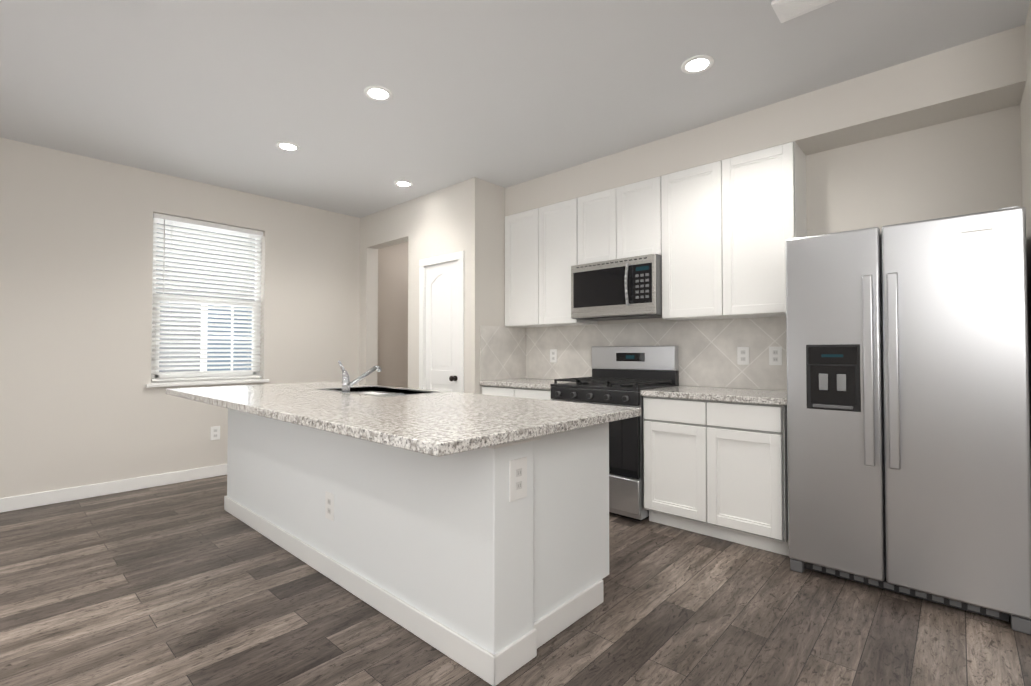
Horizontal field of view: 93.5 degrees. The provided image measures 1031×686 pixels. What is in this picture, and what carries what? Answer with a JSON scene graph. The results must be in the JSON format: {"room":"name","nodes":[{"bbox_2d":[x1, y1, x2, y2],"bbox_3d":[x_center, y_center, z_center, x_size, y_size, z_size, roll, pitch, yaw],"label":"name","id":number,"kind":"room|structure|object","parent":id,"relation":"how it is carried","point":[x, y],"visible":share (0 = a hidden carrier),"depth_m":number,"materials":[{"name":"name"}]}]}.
{"room":"kitchen","nodes":[
{"label":"kitchen","id":0,"kind":"room"},
{"bbox_2d":[0,137,407,497],"bbox_3d":[-3.472,-0.129,4.024,0.150,2.760,7.550,-1,-1,42],"label":"wall","id":1,"kind":"structure","parent":0,"point":[81,404],"depth_m":4.08,"materials":[{"name":"white paint"}]},
{"bbox_2d":[0,464,226,512],"bbox_3d":[-3.843,1.188,3.471,0.014,0.104,5.970,-1,-1,42],"label":"baseboard","id":2,"kind":"structure","parent":1,"relation":"attached to","point":[13,503],"depth_m":3.98,"materials":[{"name":"white wood"}]},
{"bbox_2d":[151,219,260,381],"bbox_3d":[-2.949,-0.392,4.662,0.060,1.508,0.928,-1,-1,42],"label":"window","id":3,"kind":"structure","parent":1,"relation":"in","point":[195,375],"depth_m":4.58,"materials":[{"name":"white plastic"}]},
{"bbox_2d":[151,213,262,380],"bbox_3d":[-2.897,-0.400,4.614,0.074,1.488,0.914,-1,-1,42],"label":"window blinds","id":4,"kind":"object","parent":3,"relation":"attached to","point":[164,219],"visible":0.88,"depth_m":4.58,"materials":[{"name":"white plastic"}]},
{"bbox_2d":[145,378,268,387],"bbox_3d":[-2.882,0.374,4.587,0.139,0.036,1.010,-1,-1,42],"label":"window sill","id":5,"kind":"structure","parent":1,"relation":"attached to","point":[194,383],"depth_m":4.50,"materials":[{"name":"white wood"}]},
{"bbox_2d":[210,426,219,439],"bbox_3d":[-2.837,0.852,4.584,0.008,0.127,0.080,-1,-1,42],"label":"outlet","id":6,"kind":"object","parent":1,"relation":"attached to","point":[215,433],"visible":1,"depth_m":4.58,"materials":[{"name":"white plastic"}]},
{"bbox_2d":[359,177,486,393],"bbox_3d":[-1.051,-0.109,5.091,1.990,2.760,0.150,-1,-1,42],"label":"wall","id":7,"kind":"structure","parent":0,"point":[449,219],"depth_m":4.84,"materials":[{"name":"white paint"}]},
{"bbox_2d":[419,251,463,392],"bbox_3d":[-0.672,0.209,4.728,0.670,2.109,0.166,-1,-1,42],"label":"door frame","id":8,"kind":"structure","parent":7,"relation":"attached to","point":[441,259],"depth_m":4.70,"materials":[{"name":"white wood"}]},
{"bbox_2d":[426,261,457,391],"bbox_3d":[-0.721,0.239,4.674,0.522,2.024,0.106,-1,-1,42],"label":"pantry door","id":9,"kind":"structure","parent":7,"relation":"in","point":[442,327],"depth_m":4.70,"materials":[{"name":"white wood"}]},
{"bbox_2d":[487,182,519,379],"bbox_3d":[-0.077,-0.115,4.778,0.130,2.760,0.700,-1,-1,42],"label":"wall","id":10,"kind":"structure","parent":0,"point":[495,255],"depth_m":4.58,"materials":[{"name":"white paint"}]},
{"bbox_2d":[505,199,597,327],"bbox_3d":[0.335,-0.693,4.465,0.912,1.064,0.317,-1,-1,42],"label":"upper cabinet","id":11,"kind":"object","parent":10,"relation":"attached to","point":[538,241],"depth_m":4.36,"materials":[{"name":"white wood"}]},
{"bbox_2d":[0,0,1029,217],"bbox_3d":[-0.521,-1.608,1.359,8.140,0.100,7.550,-1,-1,42],"label":"ceiling","id":12,"kind":"structure","parent":0,"point":[229,94],"depth_m":2.79,"materials":[{"name":"white paint"}]},
{"bbox_2d":[276,142,299,150],"bbox_3d":[-1.752,-1.511,3.732,0.170,0.007,0.170,-1,-1,42],"label":"recessed light","id":13,"kind":"object","parent":12,"relation":"in","point":[287,146],"visible":1,"depth_m":3.73,"materials":[{"name":"white"}]},
{"bbox_2d":[364,86,392,100],"bbox_3d":[-0.839,-1.525,2.967,0.170,0.007,0.170,-1,-1,42],"label":"recessed light","id":14,"kind":"object","parent":12,"relation":"in","point":[378,93],"visible":1,"depth_m":2.96,"materials":[{"name":"white"}]},
{"bbox_2d":[394,180,412,186],"bbox_3d":[-1.054,-1.496,4.557,0.170,0.007,0.170,-1,-1,42],"label":"recessed light","id":15,"kind":"object","parent":12,"relation":"in","point":[401,183],"visible":0.98,"depth_m":4.54,"materials":[{"name":"white"}]},
{"bbox_2d":[681,55,713,73],"bbox_3d":[1.001,-1.530,2.669,0.170,0.007,0.170,-1,-1,42],"label":"recessed light","id":16,"kind":"object","parent":12,"relation":"in","point":[697,64],"visible":1,"depth_m":2.66,"materials":[{"name":"white"}]},
{"bbox_2d":[771,0,836,22],"bbox_3d":[1.322,-1.534,2.153,0.300,0.020,0.170,-1,-1,42],"label":"ceiling vent","id":17,"kind":"object","parent":12,"relation":"in","point":[785,10],"visible":0.98,"depth_m":2.20,"materials":[{"name":"white"}]},
{"bbox_2d":[0,475,1030,685],"bbox_3d":[-0.521,1.232,1.306,8.140,0.060,7.550,-1,-1,42],"label":"floor","id":18,"kind":"structure","parent":0,"point":[191,583],"depth_m":2.12,"materials":[{"name":"brown wood"}]},
{"bbox_2d":[224,408,608,685],"bbox_3d":[-0.842,0.794,2.967,2.846,0.876,0.840,-1,-1,42],"label":"kitchen island","id":19,"kind":"object","parent":18,"relation":"on","point":[469,531],"depth_m":2.08,"materials":[{"name":"white paint"}]},
{"bbox_2d":[325,491,333,520],"bbox_3d":[-0.973,0.854,2.539,0.088,0.140,0.008,-1,-1,42],"label":"outlet","id":20,"kind":"object","parent":19,"relation":"attached to","point":[329,495],"depth_m":2.54,"materials":[{"name":"white plastic"}]},
{"bbox_2d":[166,384,585,459],"bbox_3d":[-1.111,0.331,2.687,3.070,0.038,0.730,-1,-1,42],"label":"island countertop","id":21,"kind":"structure","parent":19,"relation":"on","point":[434,428],"depth_m":1.99,"materials":[{"name":"grey stone"}]},
{"bbox_2d":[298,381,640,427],"bbox_3d":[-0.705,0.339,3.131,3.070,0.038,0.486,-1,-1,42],"label":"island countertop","id":22,"kind":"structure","parent":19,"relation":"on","point":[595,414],"depth_m":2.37,"materials":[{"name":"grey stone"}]},
{"bbox_2d":[326,384,437,395],"bbox_3d":[-0.926,0.443,3.281,0.864,0.246,0.444,-1,-1,42],"label":"sink","id":23,"kind":"object","parent":22,"relation":"in","point":[367,390],"depth_m":3.50,"materials":[{"name":"silver metal"}]},
{"bbox_2d":[509,457,526,501],"bbox_3d":[0.011,0.511,1.822,0.008,0.152,0.096,-1,-1,42],"label":"outlet","id":24,"kind":"object","parent":19,"relation":"attached to","point":[517,465],"depth_m":1.82,"materials":[{"name":"white plastic"}]},
{"bbox_2d":[480,378,568,399],"bbox_3d":[0.194,0.799,4.346,0.826,0.914,0.643,-1,-1,42],"label":"base cabinet","id":25,"kind":"object","parent":18,"relation":"on","point":[532,388],"visible":0.06,"depth_m":4.16,"materials":[{"name":"white wood"}]},
{"bbox_2d":[550,346,678,520],"bbox_3d":[0.752,0.634,3.774,0.766,1.224,0.721,-1,-1,42],"label":"range","id":26,"kind":"object","parent":18,"relation":"on","point":[623,375],"visible":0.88,"depth_m":3.52,"materials":[{"name":"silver metal"}]},
{"bbox_2d":[640,386,788,555],"bbox_3d":[1.402,0.779,3.244,0.899,0.914,0.643,-1,-1,42],"label":"base cabinet","id":27,"kind":"object","parent":18,"relation":"on","point":[715,462],"visible":0.94,"depth_m":2.99,"materials":[{"name":"white wood"}]},
{"bbox_2d":[785,206,1030,634],"bbox_3d":[2.024,0.325,2.562,0.906,1.797,0.788,-1,-1,42],"label":"fridge","id":28,"kind":"object","parent":18,"relation":"on","point":[908,436],"visible":1,"depth_m":2.26,"materials":[{"name":"grey metal"}]},
{"bbox_2d":[480,316,786,390],"bbox_3d":[0.815,0.080,3.801,2.500,0.502,0.635,-1,-1,42],"label":"backsplash","id":29,"kind":"structure","parent":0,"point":[707,353],"depth_m":3.88,"materials":[{"name":"tile"}]},
{"bbox_2d":[550,349,556,362],"bbox_3d":[0.362,0.122,4.625,0.080,0.127,0.008,-1,-1,42],"label":"outlet","id":30,"kind":"object","parent":29,"relation":"attached to","point":[553,355],"visible":1,"depth_m":4.62,"materials":[{"name":"white plastic"}]},
{"bbox_2d":[737,347,748,364],"bbox_3d":[1.629,0.091,3.469,0.080,0.127,0.008,-1,-1,42],"label":"outlet","id":31,"kind":"object","parent":29,"relation":"attached to","point":[742,355],"visible":1,"depth_m":3.47,"materials":[{"name":"white plastic"}]},
{"bbox_2d":[769,347,781,364],"bbox_3d":[1.784,0.089,3.328,0.080,0.127,0.008,-1,-1,42],"label":"outlet","id":32,"kind":"object","parent":29,"relation":"attached to","point":[775,355],"visible":1,"depth_m":3.33,"materials":[{"name":"white plastic"}]},
{"bbox_2d":[505,25,1025,215],"bbox_3d":[1.284,-1.379,3.623,3.470,0.274,0.305,-1,-1,42],"label":"soffit","id":33,"kind":"structure","parent":0,"point":[980,76],"depth_m":2.88,"materials":[{"name":"white paint"}]},
{"bbox_2d":[533,105,1021,390],"bbox_3d":[1.493,-0.134,3.718,3.620,2.760,0.150,-1,-1,42],"label":"wall","id":34,"kind":"structure","parent":0,"point":[966,165],"depth_m":2.84,"materials":[{"name":"white paint"}]},
{"bbox_2d":[573,179,648,264],"bbox_3d":[0.902,-0.940,3.952,0.750,0.589,0.317,-1,-1,42],"label":"upper cabinet","id":35,"kind":"object","parent":34,"relation":"attached to","point":[611,224],"depth_m":3.86,"materials":[{"name":"white wood"}]},
{"bbox_2d":[571,254,661,320],"bbox_3d":[0.850,-0.421,3.885,0.746,0.444,0.474,-1,-1,42],"label":"microwave","id":36,"kind":"object","parent":35,"relation":"attached to","point":[623,288],"visible":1,"depth_m":3.71,"materials":[{"name":"grey metal"}]},
{"bbox_2d":[649,141,806,320],"bbox_3d":[1.480,-0.712,3.421,0.942,1.064,0.317,-1,-1,42],"label":"upper cabinet","id":37,"kind":"object","parent":34,"relation":"attached to","point":[716,235],"depth_m":3.25,"materials":[{"name":"white wood"}]},
{"bbox_2d":[1020,0,1030,453],"bbox_3d":[2.448,-0.163,2.190,0.150,2.760,0.820,-1,-1,42],"label":"wall","id":38,"kind":"structure","parent":0,"point":[1025,110],"depth_m":2.35,"materials":[{"name":"white paint"}]},
{"label":"outside","id":39,"kind":"structure","parent":0,"visible":0},
{"bbox_2d":[156,223,254,371],"bbox_3d":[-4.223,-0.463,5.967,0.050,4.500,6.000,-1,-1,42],"label":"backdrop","id":40,"kind":"structure","parent":39,"point":[181,370],"depth_m":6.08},
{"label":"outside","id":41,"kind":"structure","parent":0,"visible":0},
{"bbox_2d":[200,305,251,370],"bbox_3d":[-4.138,0.606,5.870,0.100,2.360,6.000,-1,-1,42],"label":"window","id":42,"kind":"structure","parent":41,"point":[209,365],"depth_m":6.26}
]}

